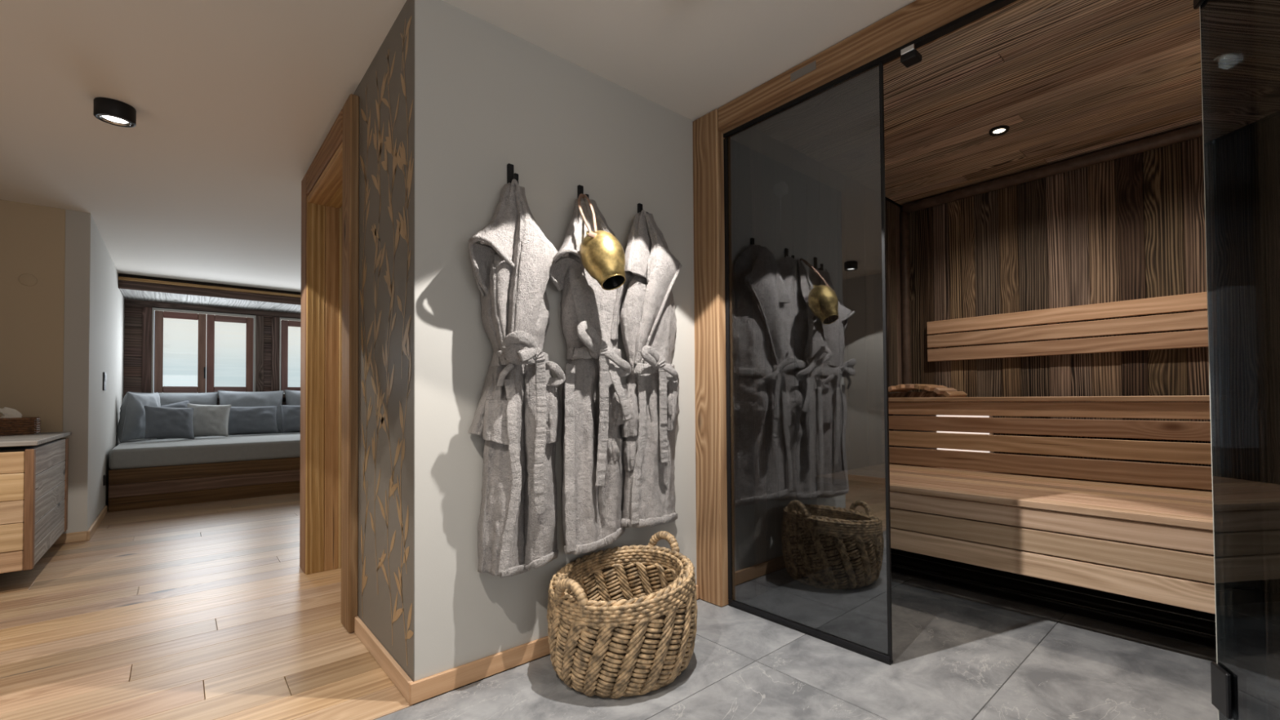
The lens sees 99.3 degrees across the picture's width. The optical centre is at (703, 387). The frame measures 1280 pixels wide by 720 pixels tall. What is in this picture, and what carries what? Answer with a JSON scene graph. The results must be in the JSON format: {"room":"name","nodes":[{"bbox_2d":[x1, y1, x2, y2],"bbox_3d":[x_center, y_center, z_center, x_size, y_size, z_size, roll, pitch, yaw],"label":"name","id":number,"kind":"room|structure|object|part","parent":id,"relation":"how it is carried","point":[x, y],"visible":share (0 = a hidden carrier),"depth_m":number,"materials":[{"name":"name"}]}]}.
{"room":"sauna anteroom","nodes":[
{"label":"sauna anteroom","id":0,"kind":"room"},
{"bbox_2d":[0,199,65,438],"bbox_3d":[-5.143,-0.090,3.427,1.409,2.400,0.119,0,-1,-44],"label":"wall","id":1,"kind":"structure","parent":0,"point":[33,237],"depth_m":3.78,"materials":[{"name":"beige paint"}]},
{"bbox_2d":[18,273,37,285],"bbox_3d":[-4.719,-0.753,3.770,0.084,0.084,0.006,0,-1,-44],"label":"blank plate","id":2,"kind":"object","parent":1,"relation":"attached to","point":[26,279],"visible":1,"depth_m":3.77,"materials":[{"name":"beige paint"}]},
{"bbox_2d":[52,530,87,545],"bbox_3d":[-5.006,1.074,3.434,1.430,0.070,0.014,0,-1,-44],"label":"baseboard","id":3,"kind":"structure","parent":1,"relation":"attached to","point":[79,536],"depth_m":3.88,"materials":[{"name":"brown wood"}]},
{"bbox_2d":[62,209,124,533],"bbox_3d":[-5.850,-0.051,5.250,0.120,2.400,3.720,0,-1,-44],"label":"wall","id":4,"kind":"structure","parent":0,"point":[94,335],"depth_m":3.98,"materials":[{"name":"grey paint"}]},
{"bbox_2d":[86,505,106,540],"bbox_3d":[-4.956,1.091,4.418,0.014,0.070,1.354,0,-1,-44],"label":"baseboard","id":5,"kind":"structure","parent":4,"relation":"attached to","point":[97,522],"depth_m":4.27,"materials":[{"name":"brown wood"}]},
{"bbox_2d":[102,474,106,485],"bbox_3d":[-5.341,0.822,4.814,0.012,0.090,0.100,0,-1,-44],"label":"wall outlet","id":6,"kind":"object","parent":4,"relation":"attached to","point":[104,475],"visible":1,"depth_m":4.78,"materials":[{"name":"black plastic"}]},
{"bbox_2d":[102,372,106,391],"bbox_3d":[-5.272,-0.055,4.752,0.012,0.160,0.160,0,-1,-44],"label":"light switch","id":7,"kind":"object","parent":4,"relation":"attached to","point":[104,375],"visible":1,"depth_m":4.71,"materials":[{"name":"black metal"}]},
{"bbox_2d":[118,273,301,313],"bbox_3d":[-5.709,-1.159,7.187,2.769,0.215,1.185,0,-1,-44],"label":"ceiling","id":8,"kind":"structure","parent":0,"point":[131,286],"depth_m":6.46,"materials":[{"name":"brown wood"}]},
{"bbox_2d":[123,298,300,434],"bbox_3d":[-5.989,-0.007,7.535,2.870,2.400,0.250,0,-1,-44],"label":"wall","id":9,"kind":"structure","parent":0,"point":[132,371],"depth_m":6.59,"materials":[{"name":"brown wood"}]},
{"bbox_2d":[141,306,263,393],"bbox_3d":[-6.471,-0.447,7.020,1.155,1.070,0.163,0,-1,-44],"label":"window","id":10,"kind":"structure","parent":9,"relation":"in","point":[195,351],"depth_m":6.99,"materials":[{"name":"brown wood"}]},
{"bbox_3d":[-6.630,0.024,6.840,0.316,0.080,0.050,0,-1,-44],"label":"casement rail","id":11,"kind":"part","parent":10,"relation":"part of","materials":[{"name":"red wood"}]},
{"bbox_3d":[-6.639,-0.914,6.857,0.316,0.080,0.050,0,-1,-44],"label":"casement rail","id":12,"kind":"part","parent":10,"relation":"part of","materials":[{"name":"red wood"}]},
{"bbox_3d":[-6.291,0.027,7.170,0.316,0.080,0.050,0,-1,-44],"label":"casement rail","id":13,"kind":"part","parent":10,"relation":"part of","materials":[{"name":"red wood"}]},
{"bbox_3d":[-6.300,-0.911,7.188,0.316,0.080,0.050,0,-1,-44],"label":"casement rail","id":14,"kind":"part","parent":10,"relation":"part of","materials":[{"name":"red wood"}]},
{"bbox_3d":[-6.021,-1.091,7.577,2.870,0.230,0.188,0,-1,-44],"label":"wall panel","id":15,"kind":"part","parent":9,"relation":"part of","materials":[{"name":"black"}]},
{"bbox_2d":[271,316,300,394],"bbox_3d":[-5.581,-0.440,7.887,1.160,1.070,0.163,0,-1,-44],"label":"window","id":16,"kind":"structure","parent":9,"relation":"in","point":[286,332],"depth_m":7.57,"materials":[{"name":"brown wood"}]},
{"bbox_2d":[280,320,300,393],"bbox_3d":[-5.636,-0.438,7.943,0.950,1.070,0.005,0,-1,-44],"label":"blind","id":17,"kind":"object","parent":16,"relation":"attached to","point":[294,332],"depth_m":7.72,"materials":[{"name":"grey"}]},
{"bbox_3d":[-5.750,-0.906,7.723,0.319,0.080,0.050,0,-1,-44],"label":"casement rail","id":18,"kind":"part","parent":16,"relation":"part of","materials":[{"name":"red wood"}]},
{"bbox_3d":[-5.741,0.032,7.706,0.319,0.080,0.050,0,-1,-44],"label":"casement rail","id":19,"kind":"part","parent":16,"relation":"part of","materials":[{"name":"red wood"}]},
{"bbox_2d":[353,0,414,681],"bbox_3d":[-1.660,-0.137,2.645,0.181,2.400,2.160,0,-1,-44],"label":"wall","id":20,"kind":"structure","parent":0,"point":[385,92],"depth_m":2.03,"materials":[{"name":"grey paper"}]},
{"bbox_2d":[299,93,359,633],"bbox_3d":[-1.896,-0.103,2.896,0.262,2.345,1.310,0,-1,-44],"label":"door frame","id":21,"kind":"structure","parent":20,"relation":"in","point":[330,187],"depth_m":3.15,"materials":[{"name":"brown wood"}]},
{"bbox_3d":[-2.371,-0.092,3.222,0.037,2.345,0.180,0,-1,-44],"label":"casing","id":22,"kind":"part","parent":21,"relation":"part of","materials":[{"name":"brown wood"}]},
{"bbox_3d":[-1.980,-1.208,2.831,0.037,0.135,0.969,0,-1,-44],"label":"casing","id":23,"kind":"part","parent":21,"relation":"part of","materials":[{"name":"brown wood"}]},
{"bbox_3d":[-1.576,-0.115,2.406,0.037,2.345,0.160,0,-1,-44],"label":"casing","id":24,"kind":"part","parent":21,"relation":"part of","materials":[{"name":"brown wood"}]},
{"bbox_2d":[354,616,413,702],"bbox_3d":[-1.233,1.014,2.056,0.014,0.070,0.765,0,-1,-44],"label":"baseboard","id":25,"kind":"structure","parent":20,"relation":"attached to","point":[389,665],"depth_m":2.00,"materials":[{"name":"brown wood"}]},
{"bbox_2d":[414,0,696,680],"bbox_3d":[-0.555,-0.153,2.326,1.313,2.400,0.160,0,-1,-44],"label":"wall","id":26,"kind":"structure","parent":0,"point":[487,98],"depth_m":1.98,"materials":[{"name":"grey paint"}]},
{"bbox_2d":[506,163,518,183],"bbox_3d":[-0.717,-0.801,2.030,0.022,0.092,0.062,0,-1,-44],"label":"coat hook","id":27,"kind":"object","parent":26,"relation":"attached to","point":[511,175],"visible":0.56,"depth_m":2.04,"materials":[{"name":"black metal"}]},
{"bbox_2d":[467,178,565,577],"bbox_3d":[-0.648,-0.047,1.948,0.388,1.444,0.235,0,-1,-44],"label":"bathrobe","id":28,"kind":"object","parent":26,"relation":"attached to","point":[517,417],"visible":1,"depth_m":1.91,"materials":[{"name":"fabric"}]},
{"bbox_2d":[408,585,697,705],"bbox_3d":[-0.499,1.010,2.226,1.303,0.070,0.014,0,-1,-44],"label":"baseboard","id":29,"kind":"structure","parent":26,"relation":"attached to","point":[442,682],"depth_m":1.92,"materials":[{"name":"brown wood"}]},
{"bbox_2d":[577,184,588,198],"bbox_3d":[-0.500,-0.799,2.241,0.022,0.092,0.062,0,-1,-44],"label":"coat hook","id":30,"kind":"object","parent":26,"relation":"attached to","point":[580,188],"visible":0.27,"depth_m":2.25,"materials":[{"name":"black metal"}]},
{"bbox_2d":[549,196,631,554],"bbox_3d":[-0.421,-0.062,2.181,0.430,1.448,0.222,0,-1,-44],"label":"bathrobe","id":31,"kind":"object","parent":30,"relation":"hanging from","point":[596,402],"visible":0.87,"depth_m":2.13,"materials":[{"name":"fabric"}]},
{"bbox_2d":[577,193,626,290],"bbox_3d":[-0.403,-0.577,2.069,0.228,0.412,0.166,-1,-1,17],"label":"cowbell","id":32,"kind":"object","parent":30,"relation":"hanging from","point":[602,255],"visible":1,"depth_m":2.00,"materials":[{"name":"gold metal"}]},
{"bbox_2d":[637,203,648,213],"bbox_3d":[-0.277,-0.797,2.459,0.022,0.092,0.062,0,-1,-44],"label":"coat hook","id":33,"kind":"object","parent":26,"relation":"attached to","point":[639,205],"visible":0.22,"depth_m":2.47,"materials":[{"name":"black metal"}]},
{"bbox_2d":[619,209,681,527],"bbox_3d":[-0.204,-0.082,2.402,0.400,1.423,0.208,0,-1,-44],"label":"bathrobe","id":34,"kind":"object","parent":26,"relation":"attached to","point":[647,316],"visible":0.98,"depth_m":2.34,"materials":[{"name":"fabric"}]},
{"bbox_2d":[692,0,1021,607],"bbox_3d":[0.730,-0.171,1.992,0.113,2.399,2.150,0,-1,-44],"label":"trim","id":35,"kind":"structure","parent":26,"relation":"attached to","point":[918,18],"depth_m":2.60,"materials":[{"name":"brown wood"}]},
{"bbox_3d":[0.046,-0.151,2.694,0.113,2.399,0.190,0,-1,-44],"label":"post","id":36,"kind":"part","parent":35,"relation":"part of","materials":[{"name":"brown wood"}]},
{"bbox_2d":[723,0,1017,665],"bbox_3d":[0.742,-0.114,1.981,0.030,2.284,1.798,0,-1,-44],"label":"glass panel","id":37,"kind":"object","parent":35,"relation":"attached to","point":[808,464],"visible":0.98,"depth_m":2.26,"materials":[{"name":"black glass"}]},
{"bbox_3d":[0.398,-0.102,2.331,0.008,2.256,0.810,0,-1,-44],"label":"pane","id":38,"kind":"part","parent":37,"relation":"part of","materials":[{"name":"black glass"}]},
{"bbox_3d":[1.342,-0.128,1.361,0.008,2.255,0.069,0,-1,-44],"label":"glass","id":39,"kind":"object","parent":37,"relation":"attached to","visible":0},
{"bbox_2d":[1193,0,1279,719],"bbox_3d":[1.181,-0.131,0.965,0.070,2.250,0.906,-1,-1,19],"label":"door","id":40,"kind":"structure","parent":39,"relation":"attached to","point":[1240,39],"depth_m":1.25,"materials":[{"name":"grey glass"}]},
{"bbox_2d":[900,43,921,67],"bbox_3d":[0.759,-1.217,1.980,0.056,0.046,0.060,0,-1,-44],"label":"door stop","id":41,"kind":"object","parent":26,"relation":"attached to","point":[910,56],"visible":1,"depth_m":1.97,"materials":[{"name":"black metal"}]},
{"bbox_3d":[0.745,-1.230,1.968,0.021,0.020,0.052,0,-1,-44],"label":"chrome plate","id":42,"kind":"part","parent":41,"relation":"part of","materials":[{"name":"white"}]},
{"bbox_2d":[0,0,1202,292],"bbox_3d":[-1.447,-1.365,2.788,5.900,0.104,11.160,0,-1,-44],"label":"ceiling","id":43,"kind":"structure","parent":0,"point":[234,102],"depth_m":2.40,"materials":[{"name":"white paint"}]},
{"bbox_2d":[93,97,136,127],"bbox_3d":[-2.765,-1.291,2.536,0.136,0.076,0.136,0,-1,-44],"label":"ceiling spotlight","id":44,"kind":"object","parent":43,"relation":"attached to","point":[108,110],"visible":1,"depth_m":2.51,"materials":[{"name":"black metal"}]},
{"bbox_2d":[988,124,1009,136],"bbox_3d":[1.534,-1.337,2.808,0.094,0.014,0.094,0,-1,-44],"label":"recessed light","id":45,"kind":"object","parent":43,"relation":"in","point":[999,130],"visible":1,"depth_m":2.80,"materials":[{"name":"black metal"}]},
{"bbox_2d":[0,492,1217,719],"bbox_3d":[-1.856,1.106,3.258,6.100,0.060,12.500,0,-1,-44],"label":"floor","id":46,"kind":"structure","parent":0,"point":[206,611],"depth_m":2.08,"materials":[{"name":"brown wood"}]},
{"bbox_2d":[108,431,300,512],"bbox_3d":[-5.194,0.882,6.638,2.732,0.575,2.090,0,-1,-44],"label":"window seat","id":47,"kind":"object","parent":46,"relation":"on","point":[153,473],"visible":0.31,"depth_m":5.43,"materials":[{"name":"brown wood"}]},
{"bbox_2d":[117,391,160,442],"bbox_3d":[-6.306,0.319,6.038,0.242,0.543,0.597,0,-1,-24],"label":"cushion","id":48,"kind":"object","parent":47,"relation":"on","point":[131,424],"visible":0.74,"depth_m":5.84,"materials":[{"name":"grey fabric"}]},
{"bbox_2d":[143,405,195,439],"bbox_3d":[-5.949,0.390,6.016,0.220,0.392,0.443,-1,-1,28],"label":"throw pillow","id":49,"kind":"object","parent":47,"relation":"on","point":[161,422],"visible":1,"depth_m":5.96,"materials":[{"name":"grey fabric"}]},
{"bbox_2d":[156,399,190,439],"bbox_3d":[-6.341,0.382,6.458,0.195,0.480,0.497,-1,-1,36],"label":"throw pillow","id":50,"kind":"object","parent":47,"relation":"on","point":[183,404],"visible":0.16,"depth_m":6.49,"materials":[{"name":"grey fabric"}]},
{"bbox_2d":[130,391,218,405],"bbox_3d":[-6.515,0.325,6.646,0.818,0.553,0.277,0,-1,-44],"label":"cushion","id":51,"kind":"object","parent":47,"relation":"on","point":[201,398],"visible":0.27,"depth_m":6.71,"materials":[{"name":"grey fabric"}]},
{"bbox_3d":[-5.207,0.977,6.652,2.730,0.384,2.049,0,-1,-44],"label":"frame","id":52,"kind":"part","parent":47,"relation":"part of","materials":[{"name":"brown wood"}]},
{"bbox_3d":[-5.504,0.685,6.341,1.872,0.188,2.090,0,-1,-44],"label":"mattress","id":53,"kind":"part","parent":47,"relation":"part of","materials":[{"name":"fabric"}]},
{"bbox_2d":[186,403,231,436],"bbox_3d":[-5.895,0.385,6.422,0.391,0.403,0.235,0,-1,-29],"label":"throw pillow","id":54,"kind":"object","parent":47,"relation":"on","point":[207,420],"visible":0.74,"depth_m":6.38,"materials":[{"name":"grey fabric"}]},
{"bbox_2d":[217,390,284,432],"bbox_3d":[-5.976,0.319,7.139,0.676,0.573,0.289,0,-1,-44],"label":"cushion","id":55,"kind":"object","parent":47,"relation":"on","point":[268,398],"visible":0.52,"depth_m":7.10,"materials":[{"name":"grey fabric"}]},
{"bbox_2d":[227,405,279,434],"bbox_3d":[-5.742,0.407,6.855,0.536,0.352,0.238,0,-1,-44],"label":"lumbar pillow","id":56,"kind":"object","parent":47,"relation":"on","point":[242,420],"visible":0.8,"depth_m":6.80,"materials":[{"name":"grey fabric"}]},
{"bbox_2d":[280,404,300,432],"bbox_3d":[-5.376,0.407,7.268,0.515,0.362,0.233,0,-1,-44],"label":"throw pillow","id":57,"kind":"object","parent":47,"relation":"on","point":[291,415],"visible":0.46,"depth_m":7.12,"materials":[{"name":"grey fabric"}]},
{"bbox_2d":[284,389,300,405],"bbox_3d":[-5.493,0.318,7.618,0.676,0.583,0.279,0,-1,-44],"label":"cushion","id":58,"kind":"object","parent":47,"relation":"on","point":[292,397],"visible":0.19,"depth_m":7.41,"materials":[{"name":"grey fabric"}]},
{"bbox_2d":[546,530,697,698],"bbox_3d":[-0.300,0.816,2.023,0.550,0.449,0.551,0,-1,-25],"label":"wicker basket","id":59,"kind":"object","parent":46,"relation":"on","point":[622,621],"visible":1,"depth_m":1.82,"materials":[{"name":"brown wicker"}]},
{"bbox_3d":[-0.450,0.735,1.825,0.171,0.180,0.047,-1,-1,37],"label":"handle","id":60,"kind":"part","parent":59,"relation":"part of","materials":[{"name":"wicker"}]},
{"bbox_3d":[-0.167,0.684,2.233,0.171,0.180,0.047,-1,-1,33],"label":"handle","id":61,"kind":"part","parent":59,"relation":"part of","materials":[{"name":"wicker"}]},
{"bbox_2d":[890,547,1216,649],"bbox_3d":[1.753,1.046,2.921,0.800,0.021,1.760,0,-1,-44],"label":"toe kick","id":62,"kind":"object","parent":46,"relation":"on","point":[1190,626],"visible":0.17,"depth_m":2.64,"materials":[{"name":"black stone"}]},
{"bbox_2d":[884,196,904,529],"bbox_3d":[0.801,-0.197,3.350,1.880,2.500,0.126,0,-1,-44],"label":"wall","id":63,"kind":"structure","parent":0,"point":[893,210],"depth_m":3.80,"materials":[{"name":"black wood"}]},
{"bbox_3d":[0.792,-0.197,3.360,1.880,2.500,0.100,0,-1,-44],"label":"panel","id":64,"kind":"part","parent":63,"relation":"part of","materials":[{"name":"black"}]},
{"bbox_2d":[900,137,1214,584],"bbox_3d":[2.095,-0.210,3.289,0.112,2.500,1.980,0,-1,-44],"label":"wall","id":65,"kind":"structure","parent":0,"point":[1131,227],"depth_m":3.16,"materials":[{"name":"brown wood"}]},
{"bbox_2d":[899,211,912,531],"bbox_3d":[1.445,-0.104,3.849,0.060,2.300,0.060,0,-1,-44],"label":"trim","id":66,"kind":"structure","parent":65,"relation":"attached to","point":[904,216],"depth_m":3.84,"materials":[{"name":"brown wood"}]},
{"bbox_2d":[926,292,1208,361],"bbox_3d":[2.106,-0.332,3.172,0.040,0.276,1.586,0,-1,-44],"label":"backrest","id":67,"kind":"object","parent":65,"relation":"attached to","point":[1197,320],"visible":0.83,"depth_m":3.10,"materials":[{"name":"brown wood"}]},
{"bbox_3d":[2.130,-0.234,1.997,1.864,2.500,0.120,0,-1,-44],"label":"wall","id":68,"kind":"structure","parent":0,"visible":0},
{"bbox_2d":[902,122,1202,213],"bbox_3d":[2.040,-1.296,3.242,0.068,0.068,1.743,0,-1,-44],"label":"trim","id":69,"kind":"structure","parent":68,"relation":"attached to","point":[1193,131],"depth_m":3.15,"materials":[{"name":"brown wood"}]},
{"bbox_2d":[889,462,1215,613],"bbox_3d":[1.565,0.650,2.745,0.880,0.326,1.766,0,-1,-44],"label":"bench","id":70,"kind":"object","parent":68,"relation":"attached to","point":[1172,517],"visible":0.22,"depth_m":2.29,"materials":[{"name":"brown wood"}]},
{"bbox_2d":[888,395,1212,489],"bbox_3d":[1.927,0.266,3.107,0.360,0.432,1.766,0,-1,-44],"label":"bench","id":71,"kind":"object","parent":70,"relation":"on","point":[1197,406],"visible":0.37,"depth_m":2.87,"materials":[{"name":"brown wood"}]},
{"bbox_2d":[888,383,967,397],"bbox_3d":[1.426,0.023,3.585,0.275,0.092,0.517,0,-1,-44],"label":"headrest cover","id":72,"kind":"object","parent":71,"relation":"on","point":[939,390],"visible":0.91,"depth_m":3.49,"materials":[{"name":"brown wood"}]},
{"bbox_2d":[893,413,993,417],"bbox_3d":[1.498,0.177,3.419,0.021,0.009,0.620,0,-1,-44],"label":"light","id":73,"kind":"object","parent":71,"relation":"attached to","point":[893,414],"depth_m":3.39,"materials":[{"name":"silver metal"}]},
{"bbox_2d":[893,429,994,435],"bbox_3d":[1.502,0.279,3.415,0.021,0.009,0.619,0,-1,-44],"label":"light","id":74,"kind":"object","parent":71,"relation":"attached to","point":[945,432],"depth_m":3.39,"materials":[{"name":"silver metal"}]},
{"bbox_2d":[936,414,989,453],"bbox_3d":[1.585,0.283,3.316,0.002,0.375,0.310,0,-1,-44],"label":"diffuser","id":75,"kind":"object","parent":74,"relation":"attached to","point":[936,415],"depth_m":3.31,"materials":[{"name":"white"}]},
{"bbox_2d":[893,445,994,453],"bbox_3d":[1.501,0.386,3.414,0.021,0.008,0.618,0,-1,-44],"label":"light","id":76,"kind":"object","parent":71,"relation":"attached to","point":[894,446],"depth_m":3.39,"materials":[{"name":"silver metal"}]},
{"bbox_3d":[-2.638,-0.179,-0.135,0.130,2.400,8.480,0,-1,-44],"label":"wall","id":77,"kind":"structure","parent":0,"visible":0},
{"bbox_2d":[0,431,71,573],"bbox_3d":[-4.543,0.640,2.909,1.357,0.690,1.310,0,-1,-44],"label":"base cabinet","id":78,"kind":"object","parent":77,"relation":"attached to","point":[34,468],"visible":1,"depth_m":2.91,"materials":[{"name":"brown wood"}]},
{"bbox_2d":[0,407,41,435],"bbox_3d":[-4.494,0.214,3.471,0.283,0.179,0.168,0,-1,-44],"label":"tissue box","id":79,"kind":"object","parent":78,"relation":"on","point":[12,422],"visible":1,"depth_m":3.47,"materials":[{"name":"wood"}]},
{"bbox_3d":[-3.643,0.654,2.918,0.032,0.645,0.052,0,-1,-44],"label":"corner post","id":80,"kind":"part","parent":78,"relation":"part of","materials":[{"name":"wood"}]},
{"bbox_3d":[-4.483,0.678,3.783,0.028,0.645,0.100,0,-1,-44],"label":"corner post","id":81,"kind":"part","parent":78,"relation":"part of","materials":[{"name":"grey wood"}]}
]}

